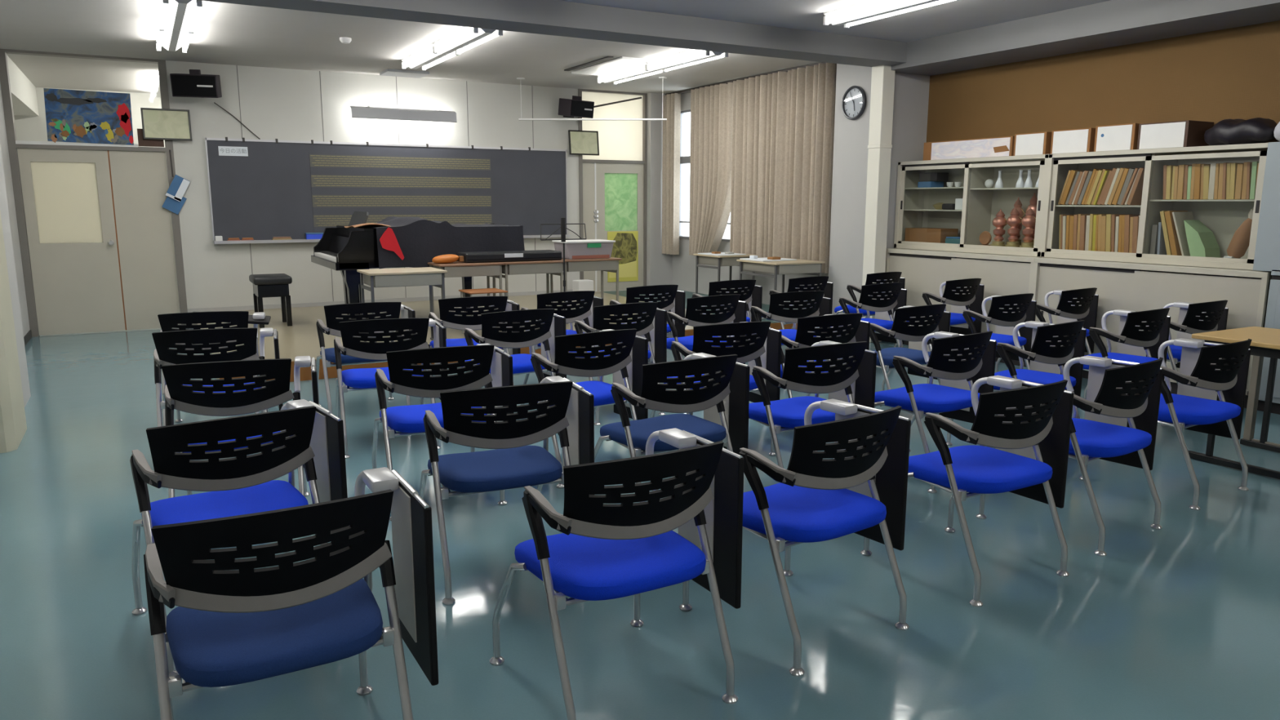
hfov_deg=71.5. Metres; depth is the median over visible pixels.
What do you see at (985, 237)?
round ornament
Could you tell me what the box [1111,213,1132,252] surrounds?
document folder
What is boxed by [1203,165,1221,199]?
document folder
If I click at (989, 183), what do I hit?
ball
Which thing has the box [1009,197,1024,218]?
cup
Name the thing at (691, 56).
ceiling lamp
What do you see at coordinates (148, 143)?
board
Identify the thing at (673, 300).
chair
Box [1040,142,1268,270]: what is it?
upper cabinet
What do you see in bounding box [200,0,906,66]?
beam
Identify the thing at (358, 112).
lamp
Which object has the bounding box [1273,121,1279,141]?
bag
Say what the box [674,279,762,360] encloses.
chair
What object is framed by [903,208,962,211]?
shelf
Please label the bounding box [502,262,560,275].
tray
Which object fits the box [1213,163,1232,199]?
document folder
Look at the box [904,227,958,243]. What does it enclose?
carton
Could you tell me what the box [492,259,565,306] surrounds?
school desk
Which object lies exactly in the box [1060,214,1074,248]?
document folder
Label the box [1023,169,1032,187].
flask
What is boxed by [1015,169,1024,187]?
flask
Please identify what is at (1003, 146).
carton
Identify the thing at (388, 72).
ceiling plate
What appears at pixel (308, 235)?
box
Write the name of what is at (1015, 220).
cup
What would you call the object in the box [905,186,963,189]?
shelf
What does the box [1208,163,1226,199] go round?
document folder
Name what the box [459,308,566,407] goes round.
chair
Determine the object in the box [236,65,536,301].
trim
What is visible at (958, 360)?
chair
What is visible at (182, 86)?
grille
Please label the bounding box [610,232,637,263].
print
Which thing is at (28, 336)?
baseboard
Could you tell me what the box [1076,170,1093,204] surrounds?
book
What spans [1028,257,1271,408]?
base cabinet
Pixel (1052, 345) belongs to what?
chair
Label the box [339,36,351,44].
smoke detector
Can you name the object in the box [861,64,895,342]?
pillar
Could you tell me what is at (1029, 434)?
chair
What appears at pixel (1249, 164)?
document folder
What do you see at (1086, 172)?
book
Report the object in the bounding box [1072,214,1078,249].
document folder
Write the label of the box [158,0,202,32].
ceiling lamp
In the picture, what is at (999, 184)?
flask
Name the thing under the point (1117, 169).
document folder
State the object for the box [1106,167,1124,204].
document folder
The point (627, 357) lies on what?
chair
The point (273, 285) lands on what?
stool
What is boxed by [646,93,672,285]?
pillar
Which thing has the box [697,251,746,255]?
board
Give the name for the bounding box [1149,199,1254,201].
shelf
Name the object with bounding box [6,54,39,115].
trim
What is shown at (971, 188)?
shelf
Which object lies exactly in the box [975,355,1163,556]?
chair
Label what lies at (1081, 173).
book
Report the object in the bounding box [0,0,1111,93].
ceiling
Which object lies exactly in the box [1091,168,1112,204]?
document folder
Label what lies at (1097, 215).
document folder
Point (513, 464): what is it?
chair
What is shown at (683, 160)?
window
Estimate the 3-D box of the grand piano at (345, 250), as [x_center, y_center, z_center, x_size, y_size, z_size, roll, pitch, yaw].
[-2.466,-1.027,9.706,1.910,1.178,1.430,-5,11,-29]
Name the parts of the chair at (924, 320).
armrest, leg, leg, seat, seat frame, backrest, tablet plate, leg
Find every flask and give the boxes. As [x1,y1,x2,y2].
[995,170,1003,187]
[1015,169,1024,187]
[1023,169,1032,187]
[1035,168,1039,187]
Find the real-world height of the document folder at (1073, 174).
0.297 m
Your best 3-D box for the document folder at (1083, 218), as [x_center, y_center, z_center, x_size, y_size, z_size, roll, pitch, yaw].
[3.890,-1.089,7.664,0.250,0.316,0.060,-5,11,-29]
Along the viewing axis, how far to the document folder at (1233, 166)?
6.52 m
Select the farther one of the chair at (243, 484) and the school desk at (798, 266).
the school desk at (798, 266)
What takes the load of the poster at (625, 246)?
attached to the door at (613, 183)
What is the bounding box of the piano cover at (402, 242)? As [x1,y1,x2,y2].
[344,216,524,268]
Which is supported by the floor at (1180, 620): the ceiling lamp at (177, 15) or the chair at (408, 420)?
the chair at (408, 420)
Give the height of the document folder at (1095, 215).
0.321 m
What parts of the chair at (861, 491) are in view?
leg, armrest, seat frame, leg, leg, seat, backrest, tablet plate, leg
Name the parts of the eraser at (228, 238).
handle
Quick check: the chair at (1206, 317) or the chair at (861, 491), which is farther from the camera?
the chair at (1206, 317)
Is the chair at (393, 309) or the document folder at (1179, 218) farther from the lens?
the document folder at (1179, 218)
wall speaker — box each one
[169,69,222,97]
[558,95,594,118]
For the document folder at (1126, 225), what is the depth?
7.26 m
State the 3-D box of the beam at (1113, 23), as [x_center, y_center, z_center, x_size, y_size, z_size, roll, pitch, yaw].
[5.222,-2.278,4.740,0.650,0.235,10.170,-5,11,-29]
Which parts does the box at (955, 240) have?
lid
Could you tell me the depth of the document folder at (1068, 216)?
7.72 m
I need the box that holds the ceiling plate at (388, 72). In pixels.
[379,68,429,78]
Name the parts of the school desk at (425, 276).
leg, rail, leg, leg, rail, leg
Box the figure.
[1223,208,1253,258]
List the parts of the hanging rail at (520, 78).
rod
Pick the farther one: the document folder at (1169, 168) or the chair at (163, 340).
the document folder at (1169, 168)
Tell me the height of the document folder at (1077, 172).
0.284 m
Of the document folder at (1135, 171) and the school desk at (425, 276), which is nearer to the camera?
the document folder at (1135, 171)
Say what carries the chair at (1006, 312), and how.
on the floor at (1180, 620)
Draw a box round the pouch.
[431,253,463,263]
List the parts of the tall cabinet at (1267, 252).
door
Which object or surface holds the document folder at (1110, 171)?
on the upper cabinet at (1223, 218)
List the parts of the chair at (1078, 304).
leg, armrest, leg, tablet plate, backrest, leg, seat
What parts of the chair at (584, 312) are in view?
seat frame, seat, backrest, leg, tablet plate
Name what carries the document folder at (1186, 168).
on the upper cabinet at (1223, 218)
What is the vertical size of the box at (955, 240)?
0.085 m
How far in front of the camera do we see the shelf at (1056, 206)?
7.54 m
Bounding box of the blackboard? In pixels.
[204,137,569,244]
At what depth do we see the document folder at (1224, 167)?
6.57 m
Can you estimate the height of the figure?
0.391 m
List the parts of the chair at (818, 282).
seat frame, leg, backrest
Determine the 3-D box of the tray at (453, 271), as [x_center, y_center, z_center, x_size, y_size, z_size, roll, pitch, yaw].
[-1.751,-0.906,8.937,0.560,0.103,0.425,-5,11,-29]
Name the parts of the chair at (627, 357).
armrest, leg, seat, backrest, leg, seat frame, tablet plate, leg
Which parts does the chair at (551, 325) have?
armrest, seat, seat frame, backrest, leg, tablet plate, leg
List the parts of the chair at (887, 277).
armrest, seat, seat frame, backrest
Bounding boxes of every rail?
[516,76,666,120]
[665,62,826,95]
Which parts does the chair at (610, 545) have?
leg, armrest, leg, seat, seat frame, backrest, leg, tablet plate, leg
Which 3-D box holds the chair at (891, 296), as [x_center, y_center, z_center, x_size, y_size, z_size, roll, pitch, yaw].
[1.927,-0.293,7.691,0.634,0.793,0.599,-7,12,-34]
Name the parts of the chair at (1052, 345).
leg, leg, armrest, seat, tablet plate, backrest, leg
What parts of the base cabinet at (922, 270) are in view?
door, door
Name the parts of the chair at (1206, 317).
leg, leg, seat frame, seat, armrest, tablet plate, backrest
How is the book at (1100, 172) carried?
on the upper cabinet at (1223, 218)
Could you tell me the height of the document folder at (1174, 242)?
0.360 m
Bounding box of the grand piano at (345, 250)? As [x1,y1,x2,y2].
[311,211,471,319]
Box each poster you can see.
[43,88,133,145]
[607,231,638,282]
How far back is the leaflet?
10.09 m
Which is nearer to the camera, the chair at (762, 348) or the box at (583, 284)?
the chair at (762, 348)
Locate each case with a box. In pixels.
[457,249,561,262]
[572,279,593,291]
[942,203,955,209]
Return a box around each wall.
[0,83,30,337]
[13,87,626,294]
[165,60,579,324]
[828,63,929,314]
[926,20,1279,142]
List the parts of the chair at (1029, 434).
leg, seat frame, armrest, leg, leg, seat, tablet plate, backrest, leg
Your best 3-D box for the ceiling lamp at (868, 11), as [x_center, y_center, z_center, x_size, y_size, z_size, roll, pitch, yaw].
[1.922,-2.730,6.868,0.264,0.100,1.220,-5,11,-29]
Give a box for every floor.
[0,328,1279,719]
[192,289,795,379]
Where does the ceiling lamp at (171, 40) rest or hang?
attached to the ceiling
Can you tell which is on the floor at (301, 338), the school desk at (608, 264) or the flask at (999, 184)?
the school desk at (608, 264)
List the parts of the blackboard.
title strip, staff panel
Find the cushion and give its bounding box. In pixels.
[248,273,292,284]
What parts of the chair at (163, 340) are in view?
armrest, leg, seat frame, backrest, seat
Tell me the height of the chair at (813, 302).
0.793 m
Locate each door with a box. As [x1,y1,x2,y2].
[0,48,187,337]
[577,88,647,291]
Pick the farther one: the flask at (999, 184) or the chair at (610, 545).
the flask at (999, 184)
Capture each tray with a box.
[213,234,569,244]
[363,273,441,287]
[432,265,499,277]
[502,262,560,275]
[566,260,617,271]
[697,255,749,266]
[742,262,821,275]
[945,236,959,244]
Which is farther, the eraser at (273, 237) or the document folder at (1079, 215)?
the eraser at (273, 237)
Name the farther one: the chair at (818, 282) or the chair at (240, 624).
the chair at (818, 282)
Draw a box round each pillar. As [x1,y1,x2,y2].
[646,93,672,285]
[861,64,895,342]
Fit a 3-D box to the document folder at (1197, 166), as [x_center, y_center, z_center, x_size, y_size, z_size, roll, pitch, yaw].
[4.334,-1.363,6.802,0.250,0.266,0.057,-5,11,-29]
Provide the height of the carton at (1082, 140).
0.199 m
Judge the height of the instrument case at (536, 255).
0.094 m
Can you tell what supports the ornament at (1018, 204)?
in the upper cabinet at (914, 208)
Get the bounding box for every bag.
[1204,117,1277,145]
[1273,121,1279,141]
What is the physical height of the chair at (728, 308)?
0.793 m
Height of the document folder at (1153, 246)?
0.250 m
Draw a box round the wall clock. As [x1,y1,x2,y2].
[841,85,866,119]
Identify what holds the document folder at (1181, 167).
on the upper cabinet at (1223, 218)
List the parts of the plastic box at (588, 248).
lid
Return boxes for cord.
[168,150,173,177]
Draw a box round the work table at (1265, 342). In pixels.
[1187,326,1279,479]
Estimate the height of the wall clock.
0.348 m
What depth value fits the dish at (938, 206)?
8.96 m
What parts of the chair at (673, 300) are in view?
seat, backrest, tablet plate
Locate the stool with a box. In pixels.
[248,273,292,328]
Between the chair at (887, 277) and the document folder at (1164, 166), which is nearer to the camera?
the document folder at (1164, 166)
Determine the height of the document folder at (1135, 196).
0.298 m
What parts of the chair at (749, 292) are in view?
backrest, tablet plate, leg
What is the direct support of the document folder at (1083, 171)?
on the upper cabinet at (1223, 218)
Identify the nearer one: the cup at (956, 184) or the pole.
the cup at (956, 184)
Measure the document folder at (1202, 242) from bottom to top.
0.290 m
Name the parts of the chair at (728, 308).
armrest, leg, seat, backrest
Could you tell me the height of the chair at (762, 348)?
0.793 m
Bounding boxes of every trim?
[0,144,31,407]
[0,211,26,453]
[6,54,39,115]
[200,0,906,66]
[219,322,797,382]
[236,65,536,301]
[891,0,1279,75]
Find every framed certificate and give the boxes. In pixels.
[140,107,191,140]
[568,129,599,155]
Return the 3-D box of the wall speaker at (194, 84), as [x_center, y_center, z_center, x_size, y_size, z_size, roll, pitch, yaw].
[-4.917,-3.061,9.873,0.460,0.309,0.413,-3,10,-15]
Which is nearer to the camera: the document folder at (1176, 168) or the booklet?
the document folder at (1176, 168)
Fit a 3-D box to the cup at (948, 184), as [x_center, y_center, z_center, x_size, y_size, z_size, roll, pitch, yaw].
[3.093,-1.749,8.868,0.068,0.050,0.066,-5,11,-29]
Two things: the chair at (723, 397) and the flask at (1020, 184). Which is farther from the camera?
the flask at (1020, 184)
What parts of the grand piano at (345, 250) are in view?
leg, leg, lid, leg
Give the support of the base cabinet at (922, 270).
on the floor at (1180, 620)
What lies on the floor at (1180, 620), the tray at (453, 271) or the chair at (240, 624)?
the chair at (240, 624)
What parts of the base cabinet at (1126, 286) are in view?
door, door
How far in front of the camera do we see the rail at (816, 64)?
11.16 m
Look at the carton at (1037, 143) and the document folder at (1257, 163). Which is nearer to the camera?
the document folder at (1257, 163)
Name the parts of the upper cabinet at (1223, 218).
handle, door, door, handle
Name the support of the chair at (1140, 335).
on the floor at (1180, 620)
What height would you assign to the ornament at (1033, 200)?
0.510 m
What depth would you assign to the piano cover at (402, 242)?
8.98 m
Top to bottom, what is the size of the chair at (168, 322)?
0.793 m
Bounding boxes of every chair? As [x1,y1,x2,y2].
[129,399,347,676]
[143,466,438,719]
[151,327,283,426]
[157,311,271,426]
[161,355,319,497]
[315,302,417,412]
[333,317,447,458]
[372,343,514,520]
[418,375,594,604]
[425,296,520,370]
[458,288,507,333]
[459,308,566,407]
[489,427,744,719]
[515,328,648,488]
[520,290,603,382]
[573,302,666,425]
[594,352,750,502]
[609,284,685,337]
[650,321,782,456]
[666,293,746,364]
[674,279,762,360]
[679,398,911,676]
[746,290,831,357]
[748,340,876,468]
[761,275,833,360]
[780,313,870,398]
[830,282,906,346]
[834,271,905,347]
[860,375,1073,607]
[869,303,951,418]
[874,330,996,493]
[893,278,984,347]
[927,293,1036,383]
[946,320,1086,445]
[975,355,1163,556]
[995,287,1098,373]
[1079,337,1252,510]
[1080,307,1170,426]
[1163,300,1228,385]
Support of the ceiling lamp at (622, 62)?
attached to the ceiling
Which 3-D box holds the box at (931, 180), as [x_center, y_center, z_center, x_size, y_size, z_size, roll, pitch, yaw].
[2.989,-1.838,9.084,0.200,0.149,0.240,-5,11,-29]
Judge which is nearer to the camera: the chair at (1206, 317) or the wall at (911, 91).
the chair at (1206, 317)
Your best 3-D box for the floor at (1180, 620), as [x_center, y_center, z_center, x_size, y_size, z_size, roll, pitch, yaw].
[0.634,0.560,5.430,8.880,0.100,14.950,-5,11,-29]
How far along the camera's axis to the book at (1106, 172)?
7.41 m
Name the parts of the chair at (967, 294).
armrest, seat, tablet plate, backrest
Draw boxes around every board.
[137,128,164,146]
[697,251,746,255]
[739,255,796,261]
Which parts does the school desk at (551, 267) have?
leg, leg, leg, rail, leg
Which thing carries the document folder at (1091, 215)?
on the upper cabinet at (1223, 218)
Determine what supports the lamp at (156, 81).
attached to the ceiling
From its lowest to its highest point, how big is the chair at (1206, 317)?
0.793 m
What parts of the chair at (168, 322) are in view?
leg, leg, backrest, leg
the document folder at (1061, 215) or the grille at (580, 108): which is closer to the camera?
the document folder at (1061, 215)
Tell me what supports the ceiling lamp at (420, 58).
attached to the ceiling
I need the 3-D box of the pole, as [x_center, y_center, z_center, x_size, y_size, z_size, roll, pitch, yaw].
[-0.361,-3.619,12.510,0.875,0.213,0.024,-5,11,-29]
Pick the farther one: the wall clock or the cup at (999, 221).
the wall clock
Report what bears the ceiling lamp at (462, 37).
attached to the ceiling
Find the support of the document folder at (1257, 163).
on the upper cabinet at (1223, 218)
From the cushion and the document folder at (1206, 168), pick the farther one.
the cushion
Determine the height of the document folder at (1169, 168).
0.261 m
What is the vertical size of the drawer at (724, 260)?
0.103 m
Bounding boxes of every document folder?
[1057,169,1071,204]
[1058,214,1060,248]
[1060,169,1084,204]
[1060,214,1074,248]
[1062,215,1066,249]
[1065,171,1079,204]
[1065,215,1074,249]
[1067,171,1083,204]
[1068,216,1074,249]
[1071,171,1084,204]
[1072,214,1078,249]
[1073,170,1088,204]
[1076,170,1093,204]
[1076,213,1089,249]
[1079,215,1086,250]
[1080,168,1102,204]
[1084,170,1098,204]
[1084,215,1089,250]
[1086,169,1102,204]
[1088,213,1107,250]
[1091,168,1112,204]
[1092,214,1097,250]
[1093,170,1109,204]
[1094,214,1098,251]
[1096,170,1111,204]
[1097,214,1106,251]
[1099,168,1116,204]
[1100,215,1106,251]
[1104,168,1119,204]
[1105,213,1117,251]
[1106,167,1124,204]
[1111,168,1129,204]
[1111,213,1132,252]
[1114,216,1119,252]
[1116,168,1135,204]
[1117,214,1122,252]
[1120,168,1138,204]
[1120,214,1124,252]
[1124,168,1139,204]
[1124,214,1140,253]
[1126,167,1144,204]
[1128,217,1133,253]
[1131,216,1138,253]
[1149,224,1158,254]
[1156,222,1166,254]
[1160,210,1172,254]
[1163,164,1173,199]
[1164,210,1187,255]
[1165,165,1173,199]
[1170,165,1178,199]
[1172,211,1193,256]
[1173,166,1179,199]
[1177,164,1188,199]
[1182,164,1193,199]
[1183,219,1220,257]
[1186,165,1196,199]
[1190,163,1204,199]
[1193,164,1212,199]
[1200,164,1217,199]
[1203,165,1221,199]
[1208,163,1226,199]
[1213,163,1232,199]
[1217,163,1235,199]
[1222,162,1233,199]
[1226,163,1231,199]
[1229,162,1242,199]
[1234,163,1244,199]
[1240,161,1251,199]
[1246,161,1252,199]
[1249,161,1258,199]
[1255,163,1258,188]
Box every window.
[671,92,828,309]
[679,109,730,241]
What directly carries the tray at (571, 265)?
on the school desk at (608, 264)
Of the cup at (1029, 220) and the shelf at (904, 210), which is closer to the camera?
the cup at (1029, 220)
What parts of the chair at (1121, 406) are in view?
leg, leg, seat frame, armrest, leg, tablet plate, seat, backrest, leg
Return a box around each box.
[214,235,222,240]
[305,232,323,239]
[551,239,615,259]
[917,172,948,187]
[955,198,962,209]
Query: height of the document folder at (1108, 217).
0.328 m
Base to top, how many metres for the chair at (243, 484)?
0.793 m
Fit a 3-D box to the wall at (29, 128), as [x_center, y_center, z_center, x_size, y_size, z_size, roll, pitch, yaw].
[-4.373,-2.372,12.771,11.000,3.090,3.850,-5,11,-29]
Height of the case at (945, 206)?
0.059 m
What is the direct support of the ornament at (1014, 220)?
in the upper cabinet at (914, 208)
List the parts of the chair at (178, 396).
armrest, leg, leg, backrest, seat, leg, leg, tablet plate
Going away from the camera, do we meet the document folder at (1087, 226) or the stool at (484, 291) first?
the document folder at (1087, 226)
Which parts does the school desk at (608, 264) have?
leg, leg, leg, rail, leg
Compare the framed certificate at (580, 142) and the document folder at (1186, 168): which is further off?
the framed certificate at (580, 142)
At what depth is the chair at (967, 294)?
7.89 m
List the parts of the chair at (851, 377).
armrest, seat frame, leg, seat, backrest, tablet plate, leg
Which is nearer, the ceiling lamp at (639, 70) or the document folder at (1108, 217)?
the document folder at (1108, 217)
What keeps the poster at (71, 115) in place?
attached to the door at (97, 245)
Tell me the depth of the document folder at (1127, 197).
7.21 m
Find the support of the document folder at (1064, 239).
on the upper cabinet at (1223, 218)
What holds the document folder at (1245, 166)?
on the upper cabinet at (1223, 218)
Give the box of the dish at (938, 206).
[932,202,943,209]
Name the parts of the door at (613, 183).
transom pane, glass pane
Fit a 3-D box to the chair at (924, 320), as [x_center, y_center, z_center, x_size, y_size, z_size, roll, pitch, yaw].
[1.748,-0.012,6.106,0.634,0.793,0.599,-7,12,-34]
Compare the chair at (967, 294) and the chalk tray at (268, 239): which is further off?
the chalk tray at (268, 239)
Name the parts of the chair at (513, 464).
leg, armrest, leg, seat, seat frame, backrest, leg, leg, tablet plate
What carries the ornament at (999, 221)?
in the upper cabinet at (914, 208)
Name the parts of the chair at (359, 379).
leg, armrest, leg, seat frame, seat, backrest, leg, leg, tablet plate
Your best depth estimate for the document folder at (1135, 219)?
7.20 m
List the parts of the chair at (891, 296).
armrest, seat, leg, backrest, tablet plate, leg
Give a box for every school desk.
[356,266,447,342]
[427,261,504,327]
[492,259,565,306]
[550,257,622,324]
[693,253,758,306]
[736,257,825,305]
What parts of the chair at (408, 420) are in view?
leg, armrest, leg, seat frame, seat, backrest, leg, tablet plate, leg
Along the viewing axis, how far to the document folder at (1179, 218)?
6.91 m
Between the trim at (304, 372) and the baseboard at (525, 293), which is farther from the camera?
the baseboard at (525, 293)
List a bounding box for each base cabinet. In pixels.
[884,248,1047,367]
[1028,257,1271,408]
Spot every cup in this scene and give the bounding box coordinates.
[946,182,953,186]
[954,182,961,186]
[991,208,1007,227]
[1006,207,1022,226]
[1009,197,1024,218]
[1021,207,1035,226]
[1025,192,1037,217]
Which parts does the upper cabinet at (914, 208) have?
door, door, handle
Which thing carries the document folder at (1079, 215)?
on the upper cabinet at (1223, 218)
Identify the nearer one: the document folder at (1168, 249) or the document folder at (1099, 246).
the document folder at (1168, 249)
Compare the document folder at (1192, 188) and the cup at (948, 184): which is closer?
the document folder at (1192, 188)
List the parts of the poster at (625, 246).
panel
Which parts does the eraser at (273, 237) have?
handle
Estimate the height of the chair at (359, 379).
0.793 m
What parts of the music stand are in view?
desk frame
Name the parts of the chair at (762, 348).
leg, armrest, seat, backrest, seat frame, tablet plate, leg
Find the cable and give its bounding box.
[213,102,260,139]
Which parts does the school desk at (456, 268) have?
leg, leg, leg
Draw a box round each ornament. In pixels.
[978,231,991,245]
[990,208,1007,246]
[1004,207,1022,247]
[1009,197,1024,244]
[1019,207,1035,248]
[1025,192,1037,242]
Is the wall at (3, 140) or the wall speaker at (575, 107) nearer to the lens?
the wall at (3, 140)
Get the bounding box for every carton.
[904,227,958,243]
[923,136,1014,160]
[1013,131,1052,155]
[1050,127,1095,154]
[1093,123,1143,151]
[1137,120,1213,149]
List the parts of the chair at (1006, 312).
armrest, leg, tablet plate, seat, backrest, leg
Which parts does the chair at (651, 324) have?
armrest, leg, seat, backrest, tablet plate, seat frame, leg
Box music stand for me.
[540,217,586,309]
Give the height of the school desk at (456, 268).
0.680 m
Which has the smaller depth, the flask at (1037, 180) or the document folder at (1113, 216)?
the document folder at (1113, 216)
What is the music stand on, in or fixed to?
on the floor at (301, 338)
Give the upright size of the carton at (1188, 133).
0.199 m
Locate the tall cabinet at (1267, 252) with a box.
[1253,142,1279,414]
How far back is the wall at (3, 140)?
9.14 m
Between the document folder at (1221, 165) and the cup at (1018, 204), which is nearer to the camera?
the document folder at (1221, 165)
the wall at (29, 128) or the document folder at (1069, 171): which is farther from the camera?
the wall at (29, 128)
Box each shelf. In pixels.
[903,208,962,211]
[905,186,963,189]
[969,186,1038,190]
[1055,204,1141,207]
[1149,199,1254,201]
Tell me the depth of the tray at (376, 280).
7.73 m
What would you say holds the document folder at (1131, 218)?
on the upper cabinet at (1223, 218)
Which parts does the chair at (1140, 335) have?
leg, armrest, seat, tablet plate, backrest, leg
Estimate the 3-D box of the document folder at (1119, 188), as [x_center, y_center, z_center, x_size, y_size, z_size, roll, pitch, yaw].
[4.039,-1.430,7.335,0.250,0.299,0.119,-5,11,-29]
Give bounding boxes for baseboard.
[23,329,31,346]
[187,289,573,312]
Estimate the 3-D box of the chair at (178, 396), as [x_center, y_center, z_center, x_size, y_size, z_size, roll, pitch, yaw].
[-1.796,0.346,4.059,0.634,0.793,0.599,-4,11,-20]
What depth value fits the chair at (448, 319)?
6.29 m
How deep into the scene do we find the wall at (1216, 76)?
7.51 m
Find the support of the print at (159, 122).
attached to the framed certificate at (167, 124)
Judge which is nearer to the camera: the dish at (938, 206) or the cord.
the dish at (938, 206)
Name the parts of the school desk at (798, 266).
leg, rail, leg, leg, rail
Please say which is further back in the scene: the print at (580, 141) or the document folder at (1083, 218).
the print at (580, 141)
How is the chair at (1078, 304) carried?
on the floor at (1180, 620)
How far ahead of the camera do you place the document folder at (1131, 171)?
7.24 m
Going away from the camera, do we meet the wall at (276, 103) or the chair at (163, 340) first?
the chair at (163, 340)
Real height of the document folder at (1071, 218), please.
0.308 m
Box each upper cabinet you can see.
[893,154,1048,257]
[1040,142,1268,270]
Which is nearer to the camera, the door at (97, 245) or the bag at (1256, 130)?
the bag at (1256, 130)
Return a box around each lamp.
[152,74,160,97]
[155,19,193,53]
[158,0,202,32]
[350,106,457,122]
[401,42,459,71]
[433,26,502,54]
[564,56,649,75]
[596,62,666,84]
[646,48,728,72]
[822,0,961,28]
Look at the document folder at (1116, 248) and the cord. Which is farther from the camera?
the cord
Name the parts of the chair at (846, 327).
leg, armrest, seat, backrest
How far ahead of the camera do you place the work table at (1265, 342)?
5.10 m
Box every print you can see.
[152,115,179,130]
[575,136,590,147]
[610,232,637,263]
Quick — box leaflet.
[161,195,186,214]
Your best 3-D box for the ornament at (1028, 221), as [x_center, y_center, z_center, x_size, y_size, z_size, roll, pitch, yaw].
[3.535,-1.196,8.077,0.136,0.380,0.136,2,10,12]
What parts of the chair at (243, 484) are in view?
leg, armrest, leg, seat, backrest, leg, leg, tablet plate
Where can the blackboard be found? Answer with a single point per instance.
(292, 188)
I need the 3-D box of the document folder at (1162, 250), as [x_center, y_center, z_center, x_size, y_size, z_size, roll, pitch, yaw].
[4.210,-0.962,7.085,0.250,0.270,0.033,-5,11,-29]
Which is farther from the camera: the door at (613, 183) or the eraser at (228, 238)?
the door at (613, 183)
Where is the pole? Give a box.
[594,97,641,107]
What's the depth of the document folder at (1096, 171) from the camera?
7.50 m
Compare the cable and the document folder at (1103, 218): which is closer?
the document folder at (1103, 218)
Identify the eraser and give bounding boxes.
[226,237,239,240]
[241,237,253,240]
[271,236,292,239]
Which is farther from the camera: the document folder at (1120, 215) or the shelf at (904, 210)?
the shelf at (904, 210)
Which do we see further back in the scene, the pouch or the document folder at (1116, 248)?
the pouch
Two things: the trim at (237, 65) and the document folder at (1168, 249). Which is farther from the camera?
the trim at (237, 65)
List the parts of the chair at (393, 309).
leg, armrest, leg, seat, seat frame, backrest, tablet plate, leg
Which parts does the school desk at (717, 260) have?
leg, rail, leg, leg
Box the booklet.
[165,174,190,201]
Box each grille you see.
[170,75,217,97]
[570,100,594,117]
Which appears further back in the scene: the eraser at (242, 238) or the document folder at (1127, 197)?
the eraser at (242, 238)
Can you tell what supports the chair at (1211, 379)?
on the floor at (1180, 620)
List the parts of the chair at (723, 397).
leg, armrest, leg, seat, seat frame, backrest, tablet plate, leg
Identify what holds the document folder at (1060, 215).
on the upper cabinet at (1223, 218)
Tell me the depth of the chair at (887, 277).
8.57 m
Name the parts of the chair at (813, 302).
armrest, leg, backrest, seat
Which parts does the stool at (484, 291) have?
seat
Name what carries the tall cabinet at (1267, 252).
on the floor at (1180, 620)
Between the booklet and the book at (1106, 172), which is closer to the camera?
the book at (1106, 172)
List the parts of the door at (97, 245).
glass pane, handle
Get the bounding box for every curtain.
[662,93,680,254]
[688,82,733,255]
[729,62,836,273]
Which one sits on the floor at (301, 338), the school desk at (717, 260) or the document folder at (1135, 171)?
the school desk at (717, 260)
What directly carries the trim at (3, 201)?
attached to the wall at (3, 140)
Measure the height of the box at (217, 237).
0.070 m
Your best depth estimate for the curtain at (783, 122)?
10.54 m
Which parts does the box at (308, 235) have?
lid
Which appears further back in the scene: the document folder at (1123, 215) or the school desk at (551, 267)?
the school desk at (551, 267)
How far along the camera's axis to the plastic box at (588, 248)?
9.51 m
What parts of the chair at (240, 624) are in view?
armrest, leg, leg, backrest, seat, seat frame, leg, leg, tablet plate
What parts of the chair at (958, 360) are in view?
leg, seat frame, armrest, leg, leg, seat, tablet plate, backrest, leg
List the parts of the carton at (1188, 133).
panel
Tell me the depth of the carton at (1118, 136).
7.21 m
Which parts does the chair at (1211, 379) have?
leg, seat frame, armrest, leg, seat, tablet plate, backrest, leg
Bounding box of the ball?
[984,178,994,187]
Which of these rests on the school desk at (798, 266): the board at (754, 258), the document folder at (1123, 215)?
the board at (754, 258)
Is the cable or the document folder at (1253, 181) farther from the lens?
the cable
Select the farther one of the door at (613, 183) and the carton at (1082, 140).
the door at (613, 183)
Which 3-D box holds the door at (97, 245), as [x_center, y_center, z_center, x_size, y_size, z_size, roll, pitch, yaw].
[-5.948,-1.791,9.771,1.535,2.990,0.195,-5,11,-29]
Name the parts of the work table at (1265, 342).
leg, foot rail, leg, foot rail, cross rail, leg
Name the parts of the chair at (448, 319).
seat, backrest, tablet plate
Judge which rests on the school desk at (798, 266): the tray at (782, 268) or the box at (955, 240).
the tray at (782, 268)

